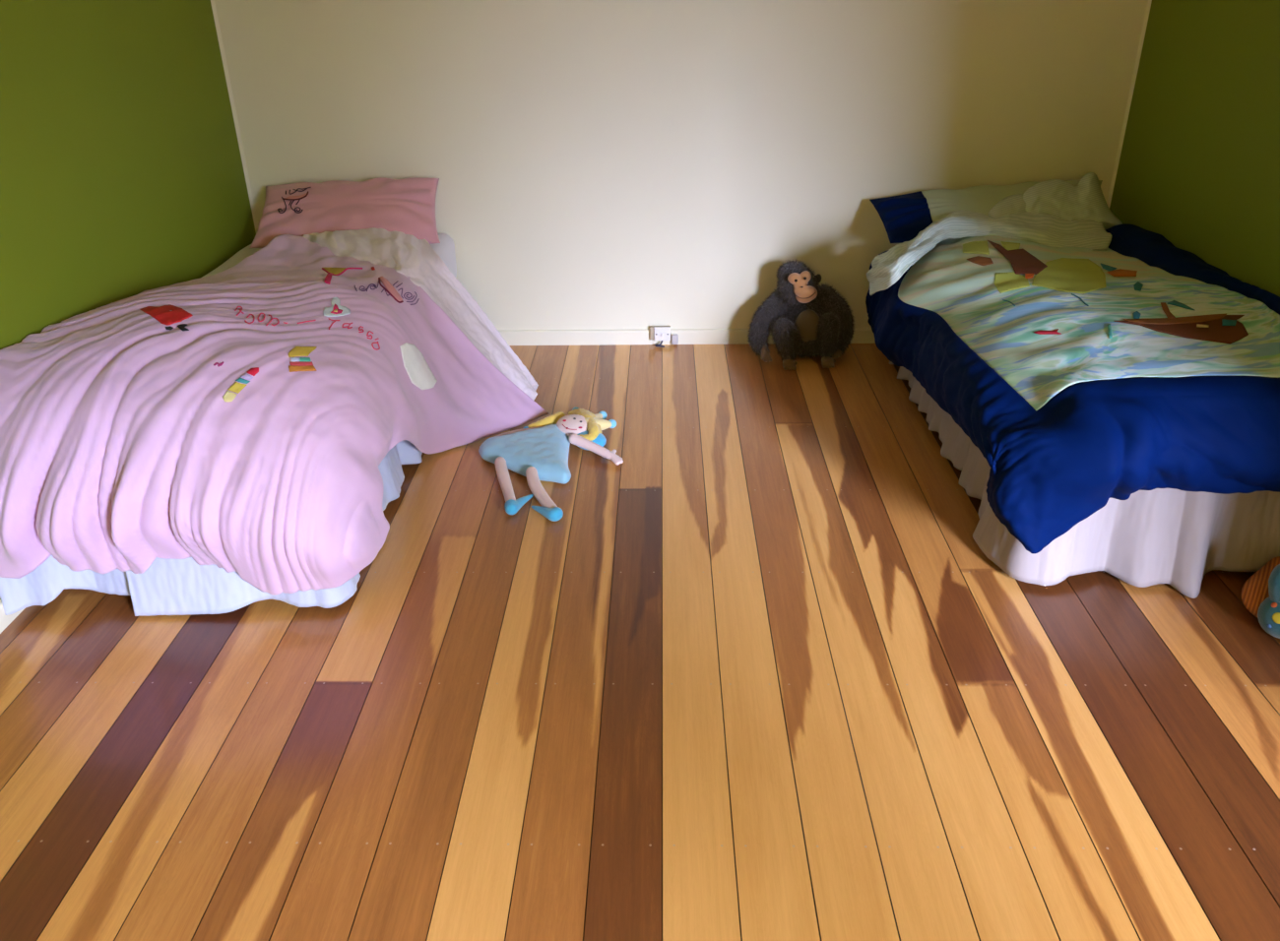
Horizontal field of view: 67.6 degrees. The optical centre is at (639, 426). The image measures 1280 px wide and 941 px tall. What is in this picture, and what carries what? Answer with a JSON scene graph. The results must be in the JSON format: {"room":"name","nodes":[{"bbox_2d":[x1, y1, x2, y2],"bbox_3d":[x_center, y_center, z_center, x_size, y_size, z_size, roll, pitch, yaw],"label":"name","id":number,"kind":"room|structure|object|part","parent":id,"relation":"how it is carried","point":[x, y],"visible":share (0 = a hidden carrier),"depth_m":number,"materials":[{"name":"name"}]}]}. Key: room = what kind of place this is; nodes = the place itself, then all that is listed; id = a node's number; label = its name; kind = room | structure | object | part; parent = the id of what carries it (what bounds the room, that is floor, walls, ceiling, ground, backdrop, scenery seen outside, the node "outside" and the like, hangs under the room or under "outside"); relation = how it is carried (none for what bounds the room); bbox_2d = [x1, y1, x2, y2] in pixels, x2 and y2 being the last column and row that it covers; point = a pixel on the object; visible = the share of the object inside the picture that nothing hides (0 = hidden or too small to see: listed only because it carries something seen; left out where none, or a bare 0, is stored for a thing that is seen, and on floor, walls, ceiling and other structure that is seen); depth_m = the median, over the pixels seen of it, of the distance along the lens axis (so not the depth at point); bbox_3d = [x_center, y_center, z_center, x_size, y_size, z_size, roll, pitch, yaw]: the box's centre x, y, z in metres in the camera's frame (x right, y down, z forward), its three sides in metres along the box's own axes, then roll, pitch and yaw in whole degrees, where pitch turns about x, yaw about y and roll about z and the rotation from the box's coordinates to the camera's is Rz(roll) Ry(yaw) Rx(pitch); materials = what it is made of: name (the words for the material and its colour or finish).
{"room":"bedroom","nodes":[
{"label":"bedroom","id":0,"kind":"room"},
{"bbox_2d":[0,0,255,599],"bbox_3d":[-1.811,-0.034,0.606,0.140,2.840,7.044,0,26,1],"label":"wall","id":1,"kind":"structure","parent":0,"point":[122,176],"depth_m":3.03,"materials":[{"name":"green paint"}]},
{"bbox_2d":[0,599,24,634],"bbox_3d":[-1.715,1.158,1.182,0.013,0.069,7.031,0,26,1],"label":"baseboard","id":2,"kind":"structure","parent":1,"relation":"attached to","point":[5,620],"depth_m":2.52,"materials":[{"name":"paint"}]},
{"bbox_2d":[0,343,1279,940],"bbox_3d":[1.181,1.201,1.145,5.805,0.060,7.044,0,26,1],"label":"floor","id":3,"kind":"structure","parent":0,"point":[763,672],"depth_m":2.19,"materials":[{"name":"brown wood"}]},
{"bbox_2d":[478,406,623,521],"bbox_3d":[-0.314,0.101,3.258,0.506,0.095,0.722,0,26,1],"label":"doll","id":4,"kind":"object","parent":3,"relation":"on","point":[539,451],"visible":1,"depth_m":3.29,"materials":[{"name":"fabric"}]},
{"bbox_3d":[-0.443,0.182,3.138,0.040,0.058,0.273,-8,27,-13],"label":"leg","id":5,"kind":"part","parent":4,"relation":"part of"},
{"bbox_3d":[-0.430,0.028,3.454,0.217,0.036,0.039,-9,27,-16],"label":"arm","id":6,"kind":"part","parent":4,"relation":"part of"},
{"bbox_3d":[-0.321,0.208,3.075,0.047,0.062,0.253,-11,28,-20],"label":"leg","id":7,"kind":"part","parent":4,"relation":"part of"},
{"bbox_3d":[-0.145,0.071,3.332,0.227,0.059,0.072,17,31,32],"label":"arm","id":8,"kind":"part","parent":4,"relation":"part of"},
{"bbox_3d":[-0.185,-0.033,3.495,0.114,0.058,0.179,-13,28,-22],"label":"crown","id":9,"kind":"part","parent":4,"relation":"part of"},
{"bbox_2d":[746,258,855,370],"bbox_3d":[0.684,-0.494,4.044,0.466,0.438,0.284,0,26,1],"label":"plush chimp","id":10,"kind":"object","parent":3,"relation":"on","point":[815,320],"visible":1,"depth_m":4.02,"materials":[{"name":"brown fur"}]},
{"bbox_2d":[1241,556,1279,639],"bbox_3d":[1.654,0.402,2.459,0.158,0.202,0.362,12,29,25],"label":"stuffed toy","id":11,"kind":"object","parent":3,"relation":"on","point":[1260,594],"visible":1,"depth_m":2.42,"materials":[{"name":"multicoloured fabric"}]},
{"bbox_3d":[-1.238,-0.168,3.378,0.830,0.500,1.880,0,26,1],"label":"bed","id":12,"kind":"object","parent":3,"relation":"on","visible":0,"materials":[{"name":"pink cotton"},{"name":"white cotton"}]},
{"bbox_2d":[0,440,422,616],"bbox_3d":[-0.882,0.015,3.211,0.796,0.291,2.169,11,28,22],"label":"bed skirt","id":13,"kind":"object","parent":12,"relation":"hanging from","point":[168,587],"visible":0.15,"depth_m":2.54,"materials":[{"name":"white fabric"}]},
{"bbox_3d":[-1.502,0.353,2.517,0.374,0.269,0.051,-5,26,-8],"label":"skirt panel","id":14,"kind":"part","parent":13,"relation":"part of","materials":[{"name":"white fabric"}]},
{"bbox_3d":[-1.058,0.360,2.514,0.585,0.291,0.135,-6,27,-11],"label":"skirt panel","id":15,"kind":"part","parent":13,"relation":"part of","materials":[{"name":"white fabric"}]},
{"bbox_3d":[-0.768,-0.078,3.389,0.114,0.286,1.882,0,26,1],"label":"skirt panel","id":16,"kind":"part","parent":13,"relation":"part of","materials":[{"name":"white fabric"}]},
{"bbox_2d":[202,233,456,277],"bbox_3d":[-1.238,-0.322,3.304,0.861,0.218,1.904,0,26,1],"label":"fitted sheet","id":17,"kind":"object","parent":12,"relation":"on","point":[445,249],"visible":0.04,"depth_m":3.90,"materials":[{"name":"white fabric"}]},
{"bbox_2d":[0,234,548,595],"bbox_3d":[-1.159,-0.077,2.944,1.202,0.697,1.619,7,27,15],"label":"duvet","id":18,"kind":"object","parent":17,"relation":"on","point":[242,418],"visible":1,"depth_m":2.43,"materials":[{"name":"pink fabric"}]},
{"bbox_2d":[249,177,440,248],"bbox_3d":[-1.176,-0.856,3.840,0.772,0.224,0.371,0,26,1],"label":"pillow","id":19,"kind":"object","parent":17,"relation":"on","point":[407,206],"visible":0.86,"depth_m":3.80,"materials":[{"name":"pink fabric"}]},
{"bbox_2d":[303,227,538,400],"bbox_3d":[-0.961,-0.441,3.723,1.101,0.654,0.513,12,29,25],"label":"sheet","id":20,"kind":"object","parent":17,"relation":"on","point":[412,257],"visible":0.66,"depth_m":3.59,"materials":[{"name":"white fabric"}]},
{"bbox_3d":[1.515,-0.203,3.359,0.835,0.500,1.770,0,26,1],"label":"bed","id":21,"kind":"object","parent":3,"relation":"on","visible":0,"materials":[{"name":"navy cotton"},{"name":"off white cotton"},{"name":"pale green cotton"}]},
{"bbox_2d":[889,360,1279,598],"bbox_3d":[1.465,-0.120,3.323,0.953,0.377,1.872,0,26,1],"label":"bed skirt","id":22,"kind":"object","parent":21,"relation":"hanging from","point":[1174,537],"visible":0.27,"depth_m":2.58,"materials":[{"name":"white fabric"}]},
{"bbox_3d":[1.054,-0.139,3.379,0.066,0.340,1.771,0,26,1],"label":"skirt panel","id":23,"kind":"part","parent":22,"relation":"part of","materials":[{"name":"white fabric"}]},
{"bbox_3d":[1.369,0.233,2.608,0.794,0.377,0.278,0,26,1],"label":"skirt panel","id":24,"kind":"part","parent":22,"relation":"part of","materials":[{"name":"white fabric"}]},
{"bbox_3d":[1.512,-0.357,3.285,0.863,0.219,1.794,0,26,1],"label":"fitted sheet","id":25,"kind":"object","parent":21,"relation":"on","visible":0},
{"bbox_2d":[869,179,1102,244],"bbox_3d":[1.419,-0.845,3.787,0.949,0.195,0.374,0,26,1],"label":"pillow","id":26,"kind":"object","parent":25,"relation":"on","point":[903,217],"visible":0.32,"depth_m":3.78,"materials":[{"name":"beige fabric"}]},
{"bbox_2d":[866,172,1122,295],"bbox_3d":[1.349,-0.709,3.644,1.145,0.396,0.590,-7,27,-12],"label":"sheet","id":27,"kind":"object","parent":25,"relation":"on","point":[1054,213],"visible":0.93,"depth_m":3.56,"materials":[{"name":"beige fabric"}]},
{"bbox_2d":[865,223,1279,553],"bbox_3d":[1.401,-0.252,3.139,1.094,0.501,1.848,0,26,1],"label":"duvet","id":28,"kind":"object","parent":25,"relation":"on","point":[1083,378],"visible":0.91,"depth_m":2.58,"materials":[{"name":"blue fabric"}]},
{"bbox_3d":[1.387,-0.404,3.064,1.000,0.150,1.454,0,26,1],"label":"picture panel","id":29,"kind":"part","parent":28,"relation":"part of","materials":[{"name":"fabric"}]},
{"bbox_3d":[1.526,-0.300,2.692,0.334,0.013,0.052,-6,27,-10],"label":"boat rail","id":30,"kind":"part","parent":28,"relation":"part of","materials":[{"name":"brown fabric"}]},
{"bbox_2d":[214,0,1148,329],"bbox_3d":[0.145,-1.626,3.783,3.906,2.840,0.140,0,26,1],"label":"wall","id":31,"kind":"structure","parent":0,"point":[598,164],"depth_m":3.89,"materials":[{"name":"white paint"}]},
{"bbox_2d":[210,0,257,233],"bbox_3d":[-1.665,-1.643,3.731,0.011,2.711,0.011,0,26,1],"label":"trim","id":32,"kind":"structure","parent":31,"relation":"attached to","point":[213,3],"depth_m":3.91,"materials":[{"name":"paint"}]},
{"bbox_2d":[649,325,670,347],"bbox_3d":[0.091,-0.400,4.271,0.091,0.090,0.040,0,26,1],"label":"power socket","id":33,"kind":"object","parent":31,"relation":"attached to","point":[657,333],"visible":1,"depth_m":4.26,"materials":[{"name":"beige plastic"}]},
{"bbox_2d":[671,333,678,344],"bbox_3d":[0.156,-0.390,4.285,0.030,0.046,0.020,0,26,1],"label":"plug","id":34,"kind":"object","parent":33,"relation":"attached to","point":[674,337],"visible":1,"depth_m":4.28,"materials":[{"name":"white plastic"}]},
{"bbox_2d":[497,327,875,345],"bbox_3d":[0.162,-0.402,4.298,3.626,0.069,0.013,0,26,1],"label":"baseboard","id":35,"kind":"structure","parent":31,"relation":"attached to","point":[862,335],"depth_m":4.30,"materials":[{"name":"paint"}]},
{"bbox_2d":[1106,0,1151,207],"bbox_3d":[1.949,-1.658,3.642,0.011,2.711,0.011,0,26,1],"label":"trim","id":36,"kind":"structure","parent":31,"relation":"attached to","point":[1148,5],"depth_m":3.82,"materials":[{"name":"paint"}]},
{"bbox_2d":[1109,0,1279,297],"bbox_3d":[1.979,-0.810,2.061,0.120,2.840,3.594,0,26,1],"label":"wall","id":37,"kind":"structure","parent":0,"point":[1198,168],"depth_m":3.25,"materials":[{"name":"green paint"}]}
]}

